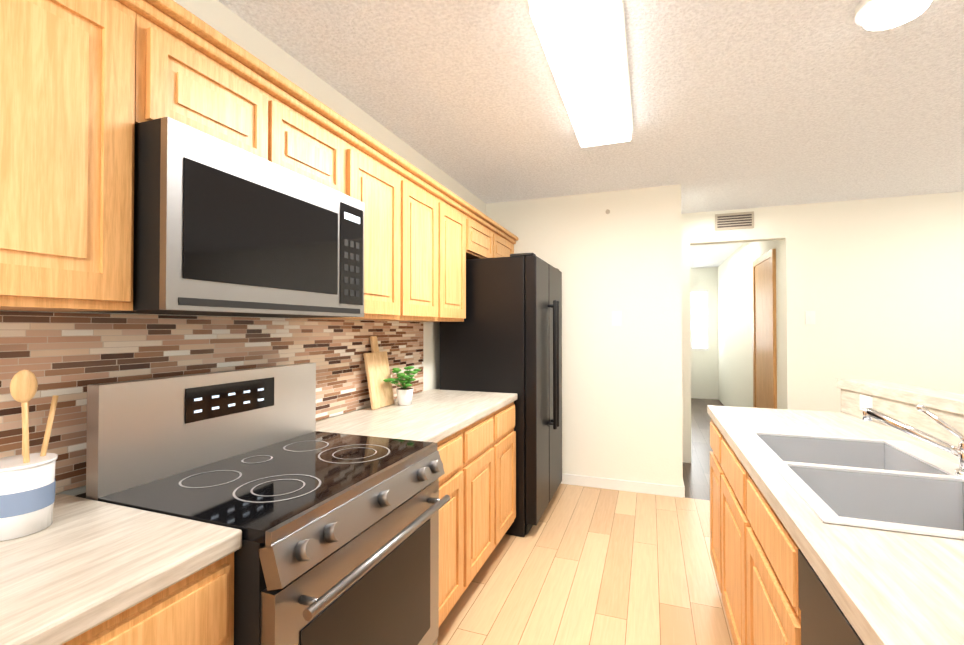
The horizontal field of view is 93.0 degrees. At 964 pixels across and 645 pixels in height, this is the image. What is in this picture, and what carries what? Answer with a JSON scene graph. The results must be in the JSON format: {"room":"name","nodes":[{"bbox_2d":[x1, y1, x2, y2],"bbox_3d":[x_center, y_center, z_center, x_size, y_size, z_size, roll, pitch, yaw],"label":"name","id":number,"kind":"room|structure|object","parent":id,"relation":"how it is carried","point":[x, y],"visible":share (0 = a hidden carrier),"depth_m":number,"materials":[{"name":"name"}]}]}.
{"room":"kitchen","nodes":[
{"label":"kitchen","id":0,"kind":"room"},
{"bbox_2d":[0,0,963,495],"bbox_3d":[2.789,0.134,3.160,6.095,2.460,11.340,0,-1,20],"label":"wall","id":1,"kind":"structure","parent":0,"point":[876,284],"depth_m":3.90,"materials":[{"name":"white paint"}]},
{"bbox_2d":[0,0,135,311],"bbox_3d":[-1.018,-0.382,0.871,0.276,0.704,0.520,0,-1,20],"label":"upper cabinet","id":2,"kind":"object","parent":1,"relation":"attached to","point":[67,106],"visible":0.98,"depth_m":0.92,"materials":[{"name":"brown wood"}]},
{"bbox_2d":[117,0,518,243],"bbox_3d":[-0.768,-0.757,1.517,0.302,0.059,5.521,0,-1,20],"label":"crown molding","id":3,"kind":"structure","parent":2,"relation":"on","point":[177,20],"depth_m":1.47,"materials":[{"name":"brown wood"}]},
{"bbox_2d":[0,311,422,493],"bbox_3d":[-1.127,0.199,0.982,0.005,0.452,4.290,0,-1,20],"label":"tile backsplash","id":4,"kind":"structure","parent":1,"relation":"attached to","point":[67,358],"depth_m":1.36,"materials":[{"name":"tile"}]},
{"bbox_2d":[135,13,342,192],"bbox_3d":[-0.795,-0.598,1.482,0.276,0.258,0.772,0,-1,20],"label":"upper cabinet","id":5,"kind":"object","parent":1,"relation":"attached to","point":[179,80],"visible":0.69,"depth_m":1.28,"materials":[{"name":"brown wood"}]},
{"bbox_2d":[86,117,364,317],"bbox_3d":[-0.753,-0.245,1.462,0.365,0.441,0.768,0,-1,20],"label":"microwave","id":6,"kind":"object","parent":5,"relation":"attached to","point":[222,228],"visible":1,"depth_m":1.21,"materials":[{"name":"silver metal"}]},
{"bbox_2d":[304,140,411,320],"bbox_3d":[-0.575,-0.368,2.076,0.276,0.704,0.495,0,-1,20],"label":"upper cabinet","id":7,"kind":"object","parent":1,"relation":"attached to","point":[386,195],"depth_m":2.05,"materials":[{"name":"brown wood"}]},
{"bbox_2d":[412,182,447,321],"bbox_3d":[-0.442,-0.363,2.436,0.276,0.704,0.556,0,-1,20],"label":"upper cabinet","id":8,"kind":"object","parent":1,"relation":"attached to","point":[415,253],"depth_m":2.48,"materials":[{"name":"brown wood"}]},
{"bbox_2d":[448,204,465,321],"bbox_3d":[-0.312,-0.359,2.792,0.276,0.704,0.483,0,-1,20],"label":"upper cabinet","id":9,"kind":"object","parent":1,"relation":"attached to","point":[456,219],"depth_m":2.82,"materials":[{"name":"brown wood"}]},
{"bbox_2d":[464,214,513,258],"bbox_3d":[-0.028,-0.580,3.567,0.276,0.244,1.159,0,-1,20],"label":"upper cabinet","id":10,"kind":"object","parent":1,"relation":"attached to","point":[482,241],"visible":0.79,"depth_m":3.29,"materials":[{"name":"brown wood"}]},
{"bbox_2d":[612,311,620,325],"bbox_3d":[1.107,-0.034,3.758,0.075,0.120,0.011,0,-1,20],"label":"light switch","id":11,"kind":"object","parent":1,"relation":"attached to","point":[616,318],"visible":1,"depth_m":3.75,"materials":[{"name":"white plastic"}]},
{"bbox_2d":[561,473,680,497],"bbox_3d":[1.099,1.328,3.744,0.960,0.084,0.013,0,-1,20],"label":"baseboard","id":12,"kind":"structure","parent":1,"relation":"attached to","point":[632,486],"depth_m":3.72,"materials":[{"name":"white"}]},
{"bbox_2d":[681,481,684,497],"bbox_3d":[1.750,1.331,4.044,0.015,0.084,1.028,0,-1,20],"label":"baseboard","id":13,"kind":"structure","parent":1,"relation":"attached to","point":[682,488],"depth_m":3.57,"materials":[{"name":"white"}]},
{"bbox_2d":[715,211,753,230],"bbox_3d":[2.412,-0.969,4.370,0.330,0.155,0.012,0,-1,20],"label":"air vent","id":14,"kind":"object","parent":1,"relation":"in","point":[739,220],"visible":1,"depth_m":4.36,"materials":[{"name":"beige metal"}]},
{"bbox_2d":[805,311,814,323],"bbox_3d":[2.982,-0.044,4.150,0.075,0.120,0.011,0,-1,20],"label":"light switch","id":15,"kind":"object","parent":1,"relation":"attached to","point":[809,317],"visible":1,"depth_m":4.15,"materials":[{"name":"white plastic"}]},
{"bbox_2d":[437,398,733,644],"bbox_3d":[2.789,1.393,3.144,6.095,0.060,11.340,0,-1,20],"label":"floor","id":16,"kind":"structure","parent":0,"point":[579,565],"depth_m":2.44,"materials":[{"name":"brown wood"}]},
{"bbox_2d":[62,552,233,644],"bbox_3d":[-0.854,0.901,0.839,0.596,0.868,0.437,0,-1,20],"label":"base cabinet","id":17,"kind":"object","parent":16,"relation":"on","point":[196,608],"visible":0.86,"depth_m":0.81,"materials":[{"name":"brown wood"}]},
{"bbox_2d":[0,494,241,644],"bbox_3d":[-1.178,0.435,-0.045,0.602,0.040,2.332,0,-1,20],"label":"countertop","id":18,"kind":"structure","parent":17,"relation":"on","point":[78,566],"depth_m":0.81,"materials":[{"name":"laminate"}]},
{"bbox_2d":[0,370,58,540],"bbox_3d":[-0.962,0.260,0.928,0.129,0.331,0.158,0,-1,20],"label":"utensil crock","id":19,"kind":"object","parent":18,"relation":"on","point":[27,487],"visible":1,"depth_m":0.91,"materials":[{"name":"white ceramic"}]},
{"bbox_2d":[76,363,449,644],"bbox_3d":[-0.566,0.749,1.381,0.719,1.185,0.770,0,-1,20],"label":"range","id":20,"kind":"object","parent":16,"relation":"on","point":[340,538],"visible":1,"depth_m":1.24,"materials":[{"name":"silver metal"}]},
{"bbox_2d":[437,422,476,626],"bbox_3d":[-0.421,0.915,2.017,0.596,0.868,0.520,0,-1,20],"label":"base cabinet","id":21,"kind":"object","parent":16,"relation":"on","point":[458,451],"depth_m":2.02,"materials":[{"name":"brown wood"}]},
{"bbox_2d":[316,389,516,442],"bbox_3d":[-0.282,0.464,2.392,0.602,0.040,1.310,0,-1,20],"label":"countertop","id":22,"kind":"structure","parent":21,"relation":"on","point":[435,415],"depth_m":2.15,"materials":[{"name":"laminate"}]},
{"bbox_2d":[363,336,394,409],"bbox_3d":[-0.547,0.258,2.414,0.082,0.371,0.200,0,-1,20],"label":"cutting board","id":23,"kind":"object","parent":22,"relation":"on","point":[377,374],"visible":0.96,"depth_m":2.40,"materials":[{"name":"brown wood"}]},
{"bbox_2d":[383,366,420,405],"bbox_3d":[-0.423,0.338,2.478,0.152,0.211,0.250,0,-1,20],"label":"potted plant","id":24,"kind":"object","parent":22,"relation":"on","point":[404,395],"visible":1,"depth_m":2.44,"materials":[{"name":"green plant"}]},
{"bbox_2d":[477,409,500,572],"bbox_3d":[-0.282,0.920,2.394,0.596,0.868,0.586,0,-1,20],"label":"base cabinet","id":25,"kind":"object","parent":16,"relation":"on","point":[477,485],"depth_m":2.40,"materials":[{"name":"brown wood"}]},
{"bbox_2d":[440,253,561,536],"bbox_3d":[0.211,0.464,3.402,0.735,1.805,0.907,0,-1,20],"label":"refrigerator","id":26,"kind":"object","parent":16,"relation":"on","point":[505,336],"visible":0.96,"depth_m":2.98,"materials":[{"name":"black metal"}]},
{"bbox_2d":[501,402,515,538],"bbox_3d":[-0.146,0.924,2.764,0.596,0.868,0.506,0,-1,20],"label":"base cabinet","id":27,"kind":"object","parent":16,"relation":"on","point":[508,435],"depth_m":2.73,"materials":[{"name":"brown wood"}]},
{"bbox_2d":[710,419,713,565],"bbox_3d":[1.399,0.916,2.101,0.584,0.868,0.497,0,-1,20],"label":"base cabinet","id":28,"kind":"object","parent":16,"relation":"on","point":[711,423],"depth_m":2.35,"materials":[{"name":"brown wood"}]},
{"bbox_2d":[714,423,737,644],"bbox_3d":[1.242,0.911,1.674,0.584,0.868,0.716,0,-1,20],"label":"base cabinet","id":29,"kind":"object","parent":16,"relation":"on","point":[724,454],"depth_m":1.95,"materials":[{"name":"brown wood"}]},
{"bbox_2d":[734,455,778,644],"bbox_3d":[1.062,0.905,1.185,0.584,0.868,0.628,0,-1,20],"label":"base cabinet","id":30,"kind":"object","parent":16,"relation":"on","point":[754,547],"depth_m":1.40,"materials":[{"name":"brown wood"}]},
{"bbox_2d":[778,519,800,644],"bbox_3d":[0.836,0.898,0.568,0.584,0.868,0.800,0,-1,20],"label":"base cabinet","id":31,"kind":"object","parent":16,"relation":"on","point":[789,612],"depth_m":1.05,"materials":[{"name":"brown wood"}]},
{"bbox_2d":[707,405,963,644],"bbox_3d":[1.116,0.407,0.183,1.390,0.358,4.343,0,-1,20],"label":"countertop","id":32,"kind":"structure","parent":31,"relation":"on","point":[868,512],"depth_m":1.24,"materials":[{"name":"laminate"}]},
{"bbox_2d":[742,430,963,539],"bbox_3d":[1.128,0.512,1.310,0.520,0.176,0.910,0,-1,20],"label":"sink","id":33,"kind":"object","parent":32,"relation":"in","point":[905,488],"depth_m":1.31,"materials":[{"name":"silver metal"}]},
{"bbox_2d":[862,405,963,476],"bbox_3d":[1.298,0.333,1.351,0.215,0.181,0.215,0,-1,20],"label":"faucet","id":34,"kind":"object","parent":32,"relation":"on","point":[945,467],"depth_m":1.33,"materials":[{"name":"silver metal"}]},
{"bbox_2d":[798,549,863,644],"bbox_3d":[0.818,0.899,0.572,0.560,0.864,0.594,0,-1,20],"label":"dishwasher","id":35,"kind":"object","parent":16,"relation":"on","point":[824,621],"visible":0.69,"depth_m":0.84,"materials":[{"name":"black metal"}]},
{"bbox_2d":[837,379,963,446],"bbox_3d":[1.478,0.790,0.104,0.172,1.072,4.362,0,-1,10],"label":"backsplash","id":36,"kind":"structure","parent":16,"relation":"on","point":[899,401],"depth_m":1.84,"materials":[{"name":"white paint"}]},
{"bbox_2d":[218,0,963,267],"bbox_3d":[2.789,-1.126,3.175,6.095,0.060,11.340,0,-1,20],"label":"ceiling","id":37,"kind":"structure","parent":0,"point":[741,104],"depth_m":2.23,"materials":[{"name":"white paint"}]},
{"bbox_2d":[526,0,633,146],"bbox_3d":[0.498,-1.067,2.051,0.310,0.084,1.250,0,-1,20],"label":"fluorescent ceiling light","id":38,"kind":"object","parent":37,"relation":"attached to","point":[584,43],"visible":1,"depth_m":1.81,"materials":[{"name":"white plastic"}]},
{"bbox_2d":[855,0,932,30],"bbox_3d":[1.419,-1.085,1.569,0.216,0.059,0.216,0,-1,20],"label":"round ceiling light","id":39,"kind":"object","parent":37,"relation":"attached to","point":[874,15],"visible":1,"depth_m":1.57,"materials":[{"name":"white"}]}
]}

